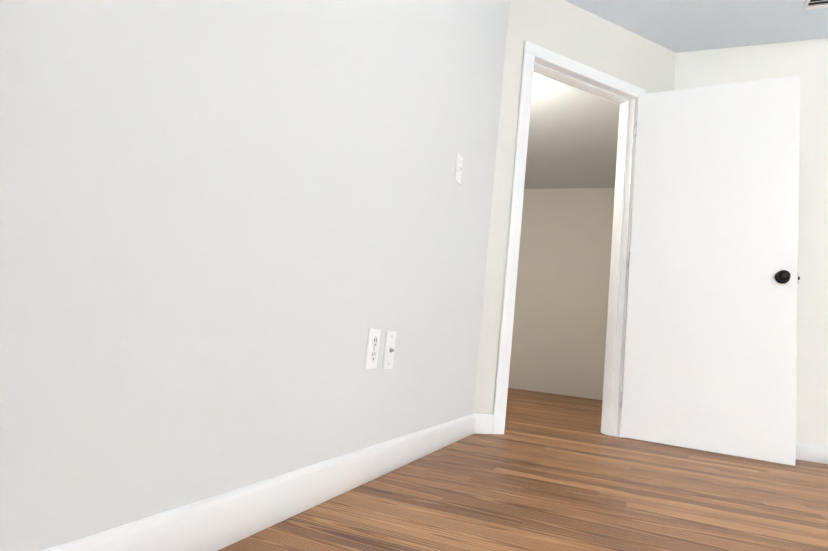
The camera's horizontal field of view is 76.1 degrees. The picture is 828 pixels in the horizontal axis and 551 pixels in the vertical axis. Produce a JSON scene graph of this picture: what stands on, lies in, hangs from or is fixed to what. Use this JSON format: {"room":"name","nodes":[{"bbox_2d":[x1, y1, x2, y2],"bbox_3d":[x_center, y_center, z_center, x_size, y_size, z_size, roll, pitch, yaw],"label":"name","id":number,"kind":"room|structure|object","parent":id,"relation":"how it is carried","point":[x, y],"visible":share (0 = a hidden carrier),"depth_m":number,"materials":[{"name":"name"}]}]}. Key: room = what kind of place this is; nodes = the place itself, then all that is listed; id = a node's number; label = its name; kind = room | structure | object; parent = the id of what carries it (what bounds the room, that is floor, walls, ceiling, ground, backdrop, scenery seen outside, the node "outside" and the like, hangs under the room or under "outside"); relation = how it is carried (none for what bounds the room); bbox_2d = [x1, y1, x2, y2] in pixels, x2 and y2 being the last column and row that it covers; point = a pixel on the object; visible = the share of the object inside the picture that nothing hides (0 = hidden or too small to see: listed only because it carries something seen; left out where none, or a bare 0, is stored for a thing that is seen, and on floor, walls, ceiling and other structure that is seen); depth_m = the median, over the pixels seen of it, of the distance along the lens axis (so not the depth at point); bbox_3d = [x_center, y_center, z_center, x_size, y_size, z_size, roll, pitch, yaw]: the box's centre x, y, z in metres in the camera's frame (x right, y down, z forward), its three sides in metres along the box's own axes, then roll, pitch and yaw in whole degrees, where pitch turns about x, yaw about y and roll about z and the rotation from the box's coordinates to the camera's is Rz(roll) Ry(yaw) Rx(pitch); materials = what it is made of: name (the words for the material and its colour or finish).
{"room":"empty bedroom","nodes":[
{"label":"empty bedroom","id":0,"kind":"room"},
{"bbox_2d":[0,0,509,550],"bbox_3d":[-0.160,-0.660,1.448,0.110,2.440,2.910,3,-8,22],"label":"wall","id":1,"kind":"structure","parent":0,"point":[232,232],"depth_m":0.94,"materials":[{"name":"white paint"}]},
{"bbox_2d":[43,413,474,550],"bbox_3d":[-0.210,0.506,1.316,0.013,0.095,2.775,3,-8,22],"label":"baseboard","id":2,"kind":"structure","parent":1,"relation":"attached to","point":[219,521],"depth_m":1.07,"materials":[{"name":"white paint"}]},
{"bbox_2d":[364,328,380,368],"bbox_3d":[-0.117,0.210,1.514,0.009,0.116,0.072,3,-8,22],"label":"electrical outlet","id":3,"kind":"object","parent":1,"relation":"attached to","point":[372,349],"visible":1,"depth_m":1.50,"materials":[{"name":"white plastic"}]},
{"bbox_2d":[382,330,396,368],"bbox_3d":[-0.070,0.228,1.620,0.018,0.116,0.072,3,-8,22],"label":"outlet","id":4,"kind":"object","parent":1,"relation":"attached to","point":[389,349],"visible":1,"depth_m":1.61,"materials":[{"name":"white plastic"}]},
{"bbox_2d":[455,152,462,184],"bbox_3d":[0.190,-0.438,2.176,0.017,0.116,0.072,3,-8,22],"label":"light switch","id":5,"kind":"object","parent":1,"relation":"attached to","point":[459,165],"visible":1,"depth_m":2.17,"materials":[{"name":"white plastic"}]},
{"bbox_2d":[218,388,827,550],"bbox_3d":[0.423,0.895,3.049,6.630,0.100,6.760,3,-8,22],"label":"floor","id":6,"kind":"structure","parent":0,"point":[550,472],"depth_m":1.56,"materials":[{"name":"laminate"}]},
{"bbox_2d":[508,188,614,399],"bbox_3d":[0.688,0.104,6.703,4.310,2.440,0.100,3,-8,22],"label":"wall","id":7,"kind":"structure","parent":0,"point":[558,344],"depth_m":6.22,"materials":[{"name":"beige paint"}]},
{"bbox_2d":[473,0,675,413],"bbox_3d":[0.965,-0.334,3.058,1.398,2.440,0.110,9,-8,-25],"label":"wall","id":8,"kind":"structure","parent":0,"point":[519,25],"depth_m":2.90,"materials":[{"name":"white paint"}]},
{"bbox_2d":[473,413,493,433],"bbox_3d":[0.339,0.730,2.607,0.115,0.095,0.013,9,-8,-25],"label":"baseboard","id":9,"kind":"structure","parent":8,"relation":"attached to","point":[483,424],"depth_m":2.60,"materials":[{"name":"white paint"}]},
{"bbox_2d":[493,41,645,437],"bbox_3d":[0.881,-0.175,3.005,0.920,2.095,0.140,9,-8,-25],"label":"door frame","id":10,"kind":"structure","parent":8,"relation":"attached to","point":[542,61],"depth_m":3.06,"materials":[{"name":"white paint"}]},
{"bbox_2d":[620,75,799,465],"bbox_3d":[1.595,-0.087,2.861,0.810,2.010,0.197,3,-8,22],"label":"bedroom door","id":11,"kind":"structure","parent":8,"relation":"in","point":[710,360],"depth_m":2.85,"materials":[{"name":"white paint"}]},
{"bbox_2d":[524,0,827,188],"bbox_3d":[0.689,-1.611,3.370,6.630,0.100,6.760,3,-8,22],"label":"ceiling","id":12,"kind":"structure","parent":0,"point":[573,138],"depth_m":3.33,"materials":[{"name":"white paint"}]},
{"bbox_2d":[802,0,827,10],"bbox_3d":[2.233,-1.466,2.775,0.290,0.014,0.170,3,-8,22],"label":"ceiling vent","id":13,"kind":"object","parent":12,"relation":"in","point":[812,4],"visible":0.98,"depth_m":2.86,"materials":[{"name":"white metal"}]},
{"bbox_2d":[674,38,827,445],"bbox_3d":[2.077,-0.206,3.134,1.160,2.440,0.110,3,-8,22],"label":"wall","id":14,"kind":"structure","parent":0,"point":[806,61],"depth_m":3.05,"materials":[{"name":"white paint"}]},
{"bbox_2d":[795,441,827,463],"bbox_3d":[1.925,0.940,2.931,1.045,0.095,0.013,3,-8,22],"label":"baseboard","id":15,"kind":"structure","parent":14,"relation":"attached to","point":[812,452],"depth_m":2.84,"materials":[{"name":"white paint"}]}
]}

